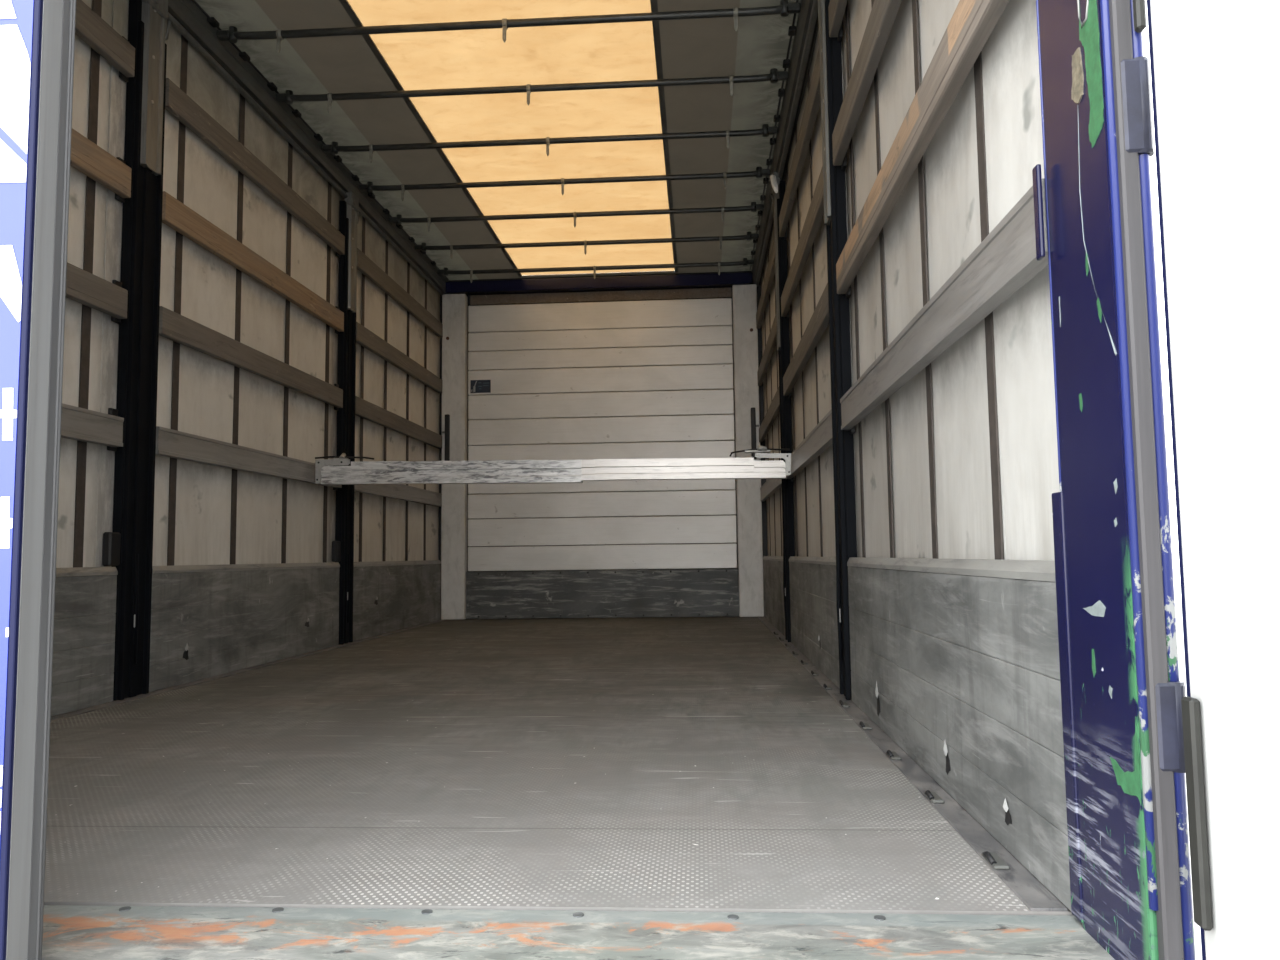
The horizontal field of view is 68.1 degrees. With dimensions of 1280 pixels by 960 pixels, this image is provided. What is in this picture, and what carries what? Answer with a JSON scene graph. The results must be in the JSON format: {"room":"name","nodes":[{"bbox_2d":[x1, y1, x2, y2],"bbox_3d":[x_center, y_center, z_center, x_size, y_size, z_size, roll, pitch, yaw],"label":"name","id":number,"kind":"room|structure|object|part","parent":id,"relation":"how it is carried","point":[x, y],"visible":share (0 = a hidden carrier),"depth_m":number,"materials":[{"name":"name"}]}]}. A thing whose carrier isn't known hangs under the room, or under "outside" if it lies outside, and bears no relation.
{"room":"cargo space","nodes":[
{"label":"cargo space","id":0,"kind":"room"},
{"bbox_2d":[56,0,439,567],"bbox_3d":[-1.775,-0.454,4.435,0.024,2.720,6.130,-1,-5,4],"label":"curtain","id":1,"kind":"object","parent":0,"point":[205,514],"depth_m":4.17,"materials":[{"name":"white fabric"}]},
{"bbox_2d":[0,0,75,959],"bbox_3d":[-1.359,-0.709,1.312,1.348,2.800,0.322,-1,-5,4],"label":"door","id":2,"kind":"structure","parent":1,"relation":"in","point":[37,37],"depth_m":1.08,"materials":[{"name":"metal"}]},
{"bbox_2d":[167,0,448,295],"bbox_3d":[-1.764,-1.779,4.458,0.150,0.155,6.370,-1,-5,4],"label":"roof rail","id":3,"kind":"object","parent":1,"relation":"attached to","point":[200,29],"depth_m":4.61,"materials":[{"name":"metal"}]},
{"bbox_2d":[195,0,800,280],"bbox_3d":[-0.521,-1.860,4.412,2.720,0.011,6.420,-1,-5,4],"label":"ceiling","id":4,"kind":"structure","parent":0,"point":[705,47],"depth_m":4.72,"materials":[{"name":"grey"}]},
{"bbox_2d":[217,0,800,52],"bbox_3d":[-0.554,-1.833,3.859,2.396,0.123,0.039,-1,-5,4],"label":"bow","id":5,"kind":"object","parent":4,"relation":"attached to","point":[785,8],"visible":1,"depth_m":3.85,"materials":[{"name":"black metal"}]},
{"bbox_2d":[275,68,787,113],"bbox_3d":[-0.520,-1.791,4.396,2.396,0.123,0.039,-1,-5,4],"label":"bow","id":6,"kind":"object","parent":4,"relation":"attached to","point":[775,75],"visible":1,"depth_m":4.38,"materials":[{"name":"black metal"}]},
{"bbox_2d":[322,124,777,162],"bbox_3d":[-0.485,-1.747,4.953,2.396,0.123,0.039,-1,-5,4],"label":"bow","id":7,"kind":"object","parent":4,"relation":"attached to","point":[766,130],"visible":1,"depth_m":4.94,"materials":[{"name":"black metal"}]},
{"bbox_2d":[359,167,769,200],"bbox_3d":[-0.451,-1.704,5.490,2.396,0.123,0.039,-1,-5,4],"label":"bow","id":8,"kind":"object","parent":4,"relation":"attached to","point":[369,187],"visible":1,"depth_m":5.48,"materials":[{"name":"black metal"}]},
{"bbox_2d":[389,202,763,231],"bbox_3d":[-0.417,-1.662,6.028,2.396,0.123,0.039,-1,-5,4],"label":"bow","id":9,"kind":"object","parent":4,"relation":"attached to","point":[753,207],"visible":1,"depth_m":6.02,"materials":[{"name":"black metal"}]},
{"bbox_2d":[415,232,758,258],"bbox_3d":[-0.383,-1.619,6.575,2.396,0.123,0.039,-1,-5,4],"label":"bow","id":10,"kind":"object","parent":4,"relation":"attached to","point":[749,236],"visible":1,"depth_m":6.56,"materials":[{"name":"black metal"}]},
{"bbox_2d":[437,258,753,282],"bbox_3d":[-0.346,-1.573,7.152,2.396,0.123,0.039,-1,-5,4],"label":"bow","id":11,"kind":"object","parent":4,"relation":"attached to","point":[745,262],"visible":1,"depth_m":7.14,"materials":[{"name":"black metal"}]},
{"bbox_2d":[44,617,1073,915],"bbox_3d":[-0.476,0.866,4.335,2.600,0.120,6.077,-1,-5,4],"label":"floor","id":12,"kind":"structure","parent":0,"point":[666,764],"depth_m":1.94,"materials":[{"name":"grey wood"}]},
{"bbox_2d":[51,567,117,716],"bbox_3d":[-1.853,0.452,2.326,0.028,0.454,1.806,-1,-5,4],"label":"board","id":13,"kind":"object","parent":12,"relation":"on","point":[85,597],"visible":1,"depth_m":3.06,"materials":[{"name":"metal"}]},
{"bbox_3d":[-1.856,0.239,2.343,0.028,0.028,1.806,-1,-5,4],"label":"rail","id":14,"kind":"part","parent":13,"relation":"part of","materials":[{"name":"grey wood"}]},
{"bbox_2d":[102,0,171,699],"bbox_3d":[-1.789,-0.531,3.395,0.075,2.581,0.257,-1,-5,4],"label":"post","id":15,"kind":"object","parent":12,"relation":"on","point":[128,548],"visible":0.98,"depth_m":3.39,"materials":[{"name":"black metal"}]},
{"bbox_2d":[61,403,123,446],"bbox_3d":[-1.856,-0.236,2.374,0.028,0.104,1.815,-1,-5,4],"label":"side lath","id":16,"kind":"object","parent":15,"relation":"attached to","point":[77,423],"visible":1,"depth_m":3.11,"materials":[{"name":"wood"}]},
{"bbox_2d":[66,262,127,318],"bbox_3d":[-1.862,-0.685,2.410,0.028,0.104,1.815,-1,-5,4],"label":"side lath","id":17,"kind":"object","parent":15,"relation":"attached to","point":[83,287],"visible":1,"depth_m":3.14,"materials":[{"name":"brown wood"}]},
{"bbox_2d":[70,128,131,197],"bbox_3d":[-1.867,-1.120,2.445,0.028,0.110,1.815,-1,-5,4],"label":"side lath","id":18,"kind":"object","parent":15,"relation":"attached to","point":[87,157],"visible":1,"depth_m":3.18,"materials":[{"name":"brown wood"}]},
{"bbox_2d":[75,0,134,76],"bbox_3d":[-1.873,-1.562,2.480,0.028,0.110,1.815,-1,-5,4],"label":"side lath","id":19,"kind":"object","parent":15,"relation":"attached to","point":[90,27],"visible":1,"depth_m":3.21,"materials":[{"name":"brown wood"}]},
{"bbox_3d":[-1.762,0.450,3.316,0.017,0.380,0.017,1,-5,-19],"label":"lock rod","id":20,"kind":"part","parent":15,"relation":"part of","materials":[{"name":"black metal"}]},
{"bbox_2d":[155,426,341,487],"bbox_3d":[-1.729,-0.077,4.385,0.028,0.104,1.793,-1,-5,4],"label":"side lath","id":21,"kind":"object","parent":15,"relation":"attached to","point":[171,443],"visible":0.73,"depth_m":4.02,"materials":[{"name":"weathered wood"}]},
{"bbox_2d":[159,306,342,407],"bbox_3d":[-1.735,-0.526,4.420,0.028,0.104,1.793,-1,-5,4],"label":"side lath","id":22,"kind":"object","parent":15,"relation":"attached to","point":[173,326],"visible":0.93,"depth_m":4.14,"materials":[{"name":"brown wood"}]},
{"bbox_2d":[165,78,344,254],"bbox_3d":[-1.746,-1.403,4.490,0.028,0.110,1.793,-1,-5,4],"label":"side lath","id":23,"kind":"object","parent":15,"relation":"attached to","point":[178,103],"visible":0.93,"depth_m":4.22,"materials":[{"name":"brown wood"}]},
{"bbox_2d":[149,562,339,691],"bbox_3d":[-1.723,0.610,4.330,0.034,0.454,1.797,-1,-5,4],"label":"board","id":24,"kind":"object","parent":12,"relation":"on","point":[207,621],"visible":0.81,"depth_m":4.06,"materials":[{"name":"metal"}]},
{"bbox_3d":[-1.729,0.398,4.347,0.028,0.028,1.797,-1,-5,4],"label":"rail","id":25,"kind":"part","parent":24,"relation":"part of","materials":[{"name":"grey wood"}]},
{"bbox_2d":[332,191,360,644],"bbox_3d":[-1.663,-0.373,5.390,0.075,2.581,0.247,-1,-5,4],"label":"post","id":26,"kind":"object","parent":12,"relation":"on","point":[343,545],"visible":0.89,"depth_m":5.38,"materials":[{"name":"black metal"}]},
{"bbox_2d":[162,191,343,331],"bbox_3d":[-1.740,-0.961,4.455,0.028,0.110,1.793,-1,-5,4],"label":"side lath","id":27,"kind":"object","parent":26,"relation":"attached to","point":[176,215],"visible":0.93,"depth_m":4.18,"materials":[{"name":"brown wood"}]},
{"bbox_3d":[-1.636,0.608,5.316,0.017,0.380,0.017,1,-5,-19],"label":"lock rod","id":28,"kind":"part","parent":26,"relation":"part of","materials":[{"name":"black metal"}]},
{"bbox_2d":[354,484,441,506],"bbox_3d":[-1.601,0.082,6.402,0.028,0.104,1.848,-1,-5,4],"label":"side lath","id":29,"kind":"object","parent":26,"relation":"attached to","point":[395,491],"visible":0.81,"depth_m":6.38,"materials":[{"name":"wood"}]},
{"bbox_2d":[355,396,441,448],"bbox_3d":[-1.607,-0.366,6.438,0.028,0.104,1.848,-1,-5,4],"label":"side lath","id":30,"kind":"object","parent":26,"relation":"attached to","point":[364,409],"visible":1,"depth_m":6.23,"materials":[{"name":"brown wood"}]},
{"bbox_2d":[356,321,441,393],"bbox_3d":[-1.613,-0.802,6.472,0.028,0.110,1.848,-1,-5,4],"label":"side lath","id":31,"kind":"object","parent":26,"relation":"attached to","point":[365,337],"visible":1,"depth_m":6.27,"materials":[{"name":"brown wood"}]},
{"bbox_2d":[357,248,442,337],"bbox_3d":[-1.619,-1.243,6.508,0.028,0.110,1.848,-1,-5,4],"label":"side lath","id":32,"kind":"object","parent":26,"relation":"attached to","point":[366,266],"visible":0.9,"depth_m":6.32,"materials":[{"name":"brown wood"}]},
{"bbox_2d":[353,560,440,640],"bbox_3d":[-1.595,0.769,6.347,0.034,0.454,1.852,-1,-5,4],"label":"board","id":33,"kind":"object","parent":12,"relation":"on","point":[388,596],"visible":0.86,"depth_m":6.15,"materials":[{"name":"metal"}]},
{"bbox_3d":[-1.601,0.557,6.364,0.028,0.028,1.852,-1,-5,4],"label":"rail","id":34,"kind":"part","parent":33,"relation":"part of","materials":[{"name":"grey wood"}]},
{"bbox_2d":[42,905,1114,959],"bbox_3d":[-0.678,0.634,1.146,2.600,0.120,0.325,-1,-5,4],"label":"rear sill","id":35,"kind":"structure","parent":12,"relation":"attached to","point":[70,932],"depth_m":1.19,"materials":[{"name":"paint"}]},
{"bbox_2d":[1032,0,1183,959],"bbox_3d":[0.542,-0.742,1.207,0.048,2.800,0.238,-1,-5,4],"label":"post","id":36,"kind":"object","parent":35,"relation":"on","point":[1125,892],"visible":1,"depth_m":1.10,"materials":[{"name":"blue metal"}]},
{"bbox_2d":[763,556,784,635],"bbox_3d":[0.879,0.723,6.165,0.028,0.454,1.911,-1,-5,4],"label":"board","id":37,"kind":"object","parent":12,"relation":"on","point":[774,613],"visible":0.61,"depth_m":6.08,"materials":[{"name":"metal"}]},
{"bbox_3d":[0.876,0.510,6.182,0.028,0.028,1.911,-1,-5,4],"label":"rail","id":38,"kind":"part","parent":37,"relation":"part of","materials":[{"name":"grey wood"}]},
{"bbox_2d":[770,171,794,641],"bbox_3d":[0.782,-0.421,5.190,0.075,2.581,0.234,-1,-5,4],"label":"post","id":39,"kind":"object","parent":12,"relation":"on","point":[780,243],"visible":0.72,"depth_m":5.15,"materials":[{"name":"black metal"}]},
{"bbox_2d":[756,241,774,328],"bbox_3d":[0.846,-1.290,6.325,0.028,0.110,1.909,-1,-5,4],"label":"side lath","id":40,"kind":"object","parent":39,"relation":"attached to","point":[770,272],"visible":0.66,"depth_m":6.26,"materials":[{"name":"brown wood"}]},
{"bbox_2d":[757,315,776,385],"bbox_3d":[0.852,-0.848,6.290,0.028,0.110,1.909,-1,-5,4],"label":"side lath","id":41,"kind":"object","parent":39,"relation":"attached to","point":[771,343],"visible":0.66,"depth_m":6.22,"materials":[{"name":"brown wood"}]},
{"bbox_2d":[759,387,779,441],"bbox_3d":[0.858,-0.413,6.255,0.028,0.104,1.909,-1,-5,4],"label":"side lath","id":42,"kind":"object","parent":39,"relation":"attached to","point":[773,411],"visible":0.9,"depth_m":6.11,"materials":[{"name":"brown wood"}]},
{"bbox_2d":[760,479,781,500],"bbox_3d":[0.864,0.036,6.219,0.028,0.104,1.909,-1,-5,4],"label":"side lath","id":43,"kind":"object","parent":39,"relation":"attached to","point":[770,486],"visible":0.69,"depth_m":6.25,"materials":[{"name":"wood"}]},
{"bbox_3d":[0.781,0.560,5.111,0.017,0.380,0.017,-3,-5,26],"label":"lock rod","id":44,"kind":"part","parent":39,"relation":"part of","materials":[{"name":"black metal"}]},
{"bbox_2d":[781,166,823,316],"bbox_3d":[0.722,-1.011,4.236,0.028,0.110,1.820,-1,-5,4],"label":"side lath","id":45,"kind":"object","parent":39,"relation":"attached to","point":[815,213],"visible":0.66,"depth_m":4.03,"materials":[{"name":"brown wood"}]},
{"bbox_2d":[789,556,839,688],"bbox_3d":[0.746,0.560,4.110,0.034,0.454,1.820,-1,-5,4],"label":"board","id":46,"kind":"object","parent":12,"relation":"on","point":[813,609],"visible":0.65,"depth_m":3.89,"materials":[{"name":"metal"}]},
{"bbox_3d":[0.746,0.348,4.127,0.028,0.028,1.820,-1,-5,4],"label":"rail","id":47,"kind":"part","parent":46,"relation":"part of","materials":[{"name":"grey wood"}]},
{"bbox_2d":[818,0,856,699],"bbox_3d":[0.656,-0.579,3.188,0.075,2.581,0.219,-1,-5,4],"label":"post","id":48,"kind":"object","parent":12,"relation":"on","point":[830,58],"visible":0.73,"depth_m":3.15,"materials":[{"name":"black metal"}]},
{"bbox_2d":[779,49,820,236],"bbox_3d":[0.717,-1.452,4.271,0.028,0.110,1.820,-1,-5,4],"label":"side lath","id":49,"kind":"object","parent":48,"relation":"attached to","point":[813,100],"visible":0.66,"depth_m":4.08,"materials":[{"name":"brown wood"}]},
{"bbox_2d":[783,283,828,395],"bbox_3d":[0.728,-0.575,4.201,0.028,0.104,1.820,-1,-5,4],"label":"side lath","id":50,"kind":"object","parent":48,"relation":"attached to","point":[818,323],"visible":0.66,"depth_m":3.95,"materials":[{"name":"brown wood"}]},
{"bbox_2d":[785,409,832,478],"bbox_3d":[0.734,-0.127,4.165,0.028,0.104,1.820,-1,-5,4],"label":"side lath","id":51,"kind":"object","parent":48,"relation":"attached to","point":[819,439],"visible":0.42,"depth_m":3.86,"materials":[{"name":"wood"}]},
{"bbox_2d":[315,445,790,484],"bbox_3d":[-0.460,-0.071,4.803,2.428,0.176,0.072,-1,-5,4],"label":"bar","id":52,"kind":"object","parent":51,"relation":"on","point":[477,471],"visible":1,"depth_m":4.79,"materials":[{"name":"metal"}]},
{"bbox_2d":[828,0,846,36],"bbox_3d":[0.591,-1.610,2.279,0.028,0.110,1.814,-1,-5,4],"label":"side lath","id":53,"kind":"object","parent":48,"relation":"attached to","point":[836,9],"visible":1,"depth_m":3.08,"materials":[{"name":"brown wood"}]},
{"bbox_3d":[0.655,0.403,3.116,0.017,0.380,0.017,-3,-5,26],"label":"lock rod","id":54,"kind":"part","parent":48,"relation":"part of","materials":[{"name":"black metal"}]},
{"bbox_2d":[832,0,901,165],"bbox_3d":[0.596,-1.168,2.244,0.028,0.110,1.814,-1,-5,4],"label":"side lath","id":55,"kind":"object","parent":48,"relation":"attached to","point":[883,13],"visible":1,"depth_m":2.59,"materials":[{"name":"brown wood"}]},
{"bbox_2d":[836,0,1008,293],"bbox_3d":[0.602,-0.733,2.209,0.028,0.104,1.814,-1,-5,4],"label":"side lath","id":56,"kind":"object","parent":48,"relation":"attached to","point":[972,22],"visible":1,"depth_m":1.93,"materials":[{"name":"brown wood"}]},
{"bbox_2d":[840,179,1048,429],"bbox_3d":[0.608,-0.284,2.173,0.028,0.104,1.814,-1,-5,4],"label":"side lath","id":57,"kind":"object","parent":48,"relation":"attached to","point":[1005,260],"visible":0.92,"depth_m":1.68,"materials":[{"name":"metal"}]},
{"bbox_3d":[0.606,0.663,2.548,0.024,0.006,0.070,-1,-5,4],"label":"lashing ring seat","id":58,"kind":"part","parent":12,"relation":"part of","materials":[{"name":"grey metal"}]},
{"bbox_3d":[0.582,0.633,2.175,0.024,0.006,0.070,-1,-5,4],"label":"lashing ring seat","id":59,"kind":"part","parent":12,"relation":"part of","materials":[{"name":"grey metal"}]},
{"bbox_3d":[0.559,0.604,1.802,0.024,0.006,0.070,-1,-5,4],"label":"lashing ring seat","id":60,"kind":"part","parent":12,"relation":"part of","materials":[{"name":"grey metal"}]},
{"bbox_2d":[847,557,1070,910],"bbox_3d":[0.621,0.404,2.131,0.034,0.454,1.787,-1,-5,4],"label":"board","id":61,"kind":"object","parent":12,"relation":"on","point":[956,661],"visible":0.8,"depth_m":1.63,"materials":[{"name":"metal"}]},
{"bbox_3d":[0.621,0.192,2.148,0.028,0.028,1.787,-1,-5,4],"label":"rail","id":62,"kind":"part","parent":61,"relation":"part of","materials":[{"name":"grey metal"}]},
{"bbox_3d":[0.535,0.574,1.428,0.024,0.006,0.070,-1,-5,4],"label":"lashing ring seat","id":63,"kind":"part","parent":12,"relation":"part of","materials":[{"name":"grey metal"}]},
{"bbox_2d":[439,271,767,619],"bbox_3d":[-0.310,-0.279,7.364,2.600,2.720,0.170,-1,-5,4],"label":"wall","id":64,"kind":"structure","parent":0,"point":[643,366],"depth_m":7.34,"materials":[{"name":"metal"}]},
{"bbox_2d":[442,414,449,460],"bbox_3d":[-1.508,-0.312,7.354,0.061,0.395,0.034,-1,-5,4],"label":"lever","id":65,"kind":"object","parent":64,"relation":"attached to","point":[447,416],"visible":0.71,"depth_m":7.34,"materials":[{"name":"black metal"}]},
{"bbox_2d":[470,380,490,392],"bbox_3d":[-1.252,-0.735,7.443,0.160,0.102,0.002,-1,-5,4],"label":"sticker","id":66,"kind":"object","parent":64,"relation":"attached to","point":[476,386],"visible":1,"depth_m":7.44,"materials":[{"name":"black plastic"}]},
{"bbox_3d":[-0.309,-0.353,7.372,2.077,2.094,0.035,-1,-5,4],"label":"plank panel","id":67,"kind":"part","parent":64,"relation":"part of","materials":[{"name":"white wood"}]},
{"bbox_3d":[-0.292,0.874,7.266,2.142,0.360,0.042,-1,-5,4],"label":"kick plate","id":68,"kind":"part","parent":64,"relation":"part of","materials":[{"name":"metal"}]},
{"bbox_2d":[751,407,758,458],"bbox_3d":[0.876,-0.355,7.206,0.061,0.395,0.034,-1,-5,4],"label":"lever","id":69,"kind":"object","parent":64,"relation":"attached to","point":[753,411],"visible":0.86,"depth_m":7.20,"materials":[{"name":"black metal"}]},
{"bbox_2d":[761,0,1059,559],"bbox_3d":[0.777,-0.499,4.277,0.024,2.720,6.130,-1,-5,4],"label":"curtain","id":70,"kind":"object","parent":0,"point":[960,461],"depth_m":2.04,"materials":[{"name":"white fabric"}]},
{"bbox_2d":[769,175,777,192],"bbox_3d":[0.715,-1.592,5.096,0.040,0.201,0.270,-1,-5,4],"label":"curtain hook","id":71,"kind":"object","parent":70,"relation":"hanging from","point":[772,180],"visible":1,"depth_m":5.03,"materials":[{"name":"white plastic"}]},
{"bbox_2d":[750,0,817,285],"bbox_3d":[0.721,-1.823,4.305,0.150,0.155,6.370,-1,-5,4],"label":"roof rail","id":72,"kind":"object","parent":70,"relation":"attached to","point":[805,32],"depth_m":4.55,"materials":[{"name":"metal"}]},
{"bbox_2d":[1121,0,1279,959],"bbox_3d":[0.580,-0.770,0.480,0.072,2.700,1.253,-1,-5,-1],"label":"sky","id":73,"kind":"structure","parent":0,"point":[1215,64],"depth_m":0.93,"materials":[{"name":"white"}]},
{"bbox_3d":[0.563,-0.723,1.070,0.001,2.700,0.005,-1,-5,1],"label":"edge trim","id":74,"kind":"part","parent":73,"relation":"part of","materials":[{"name":"white"}]}
]}

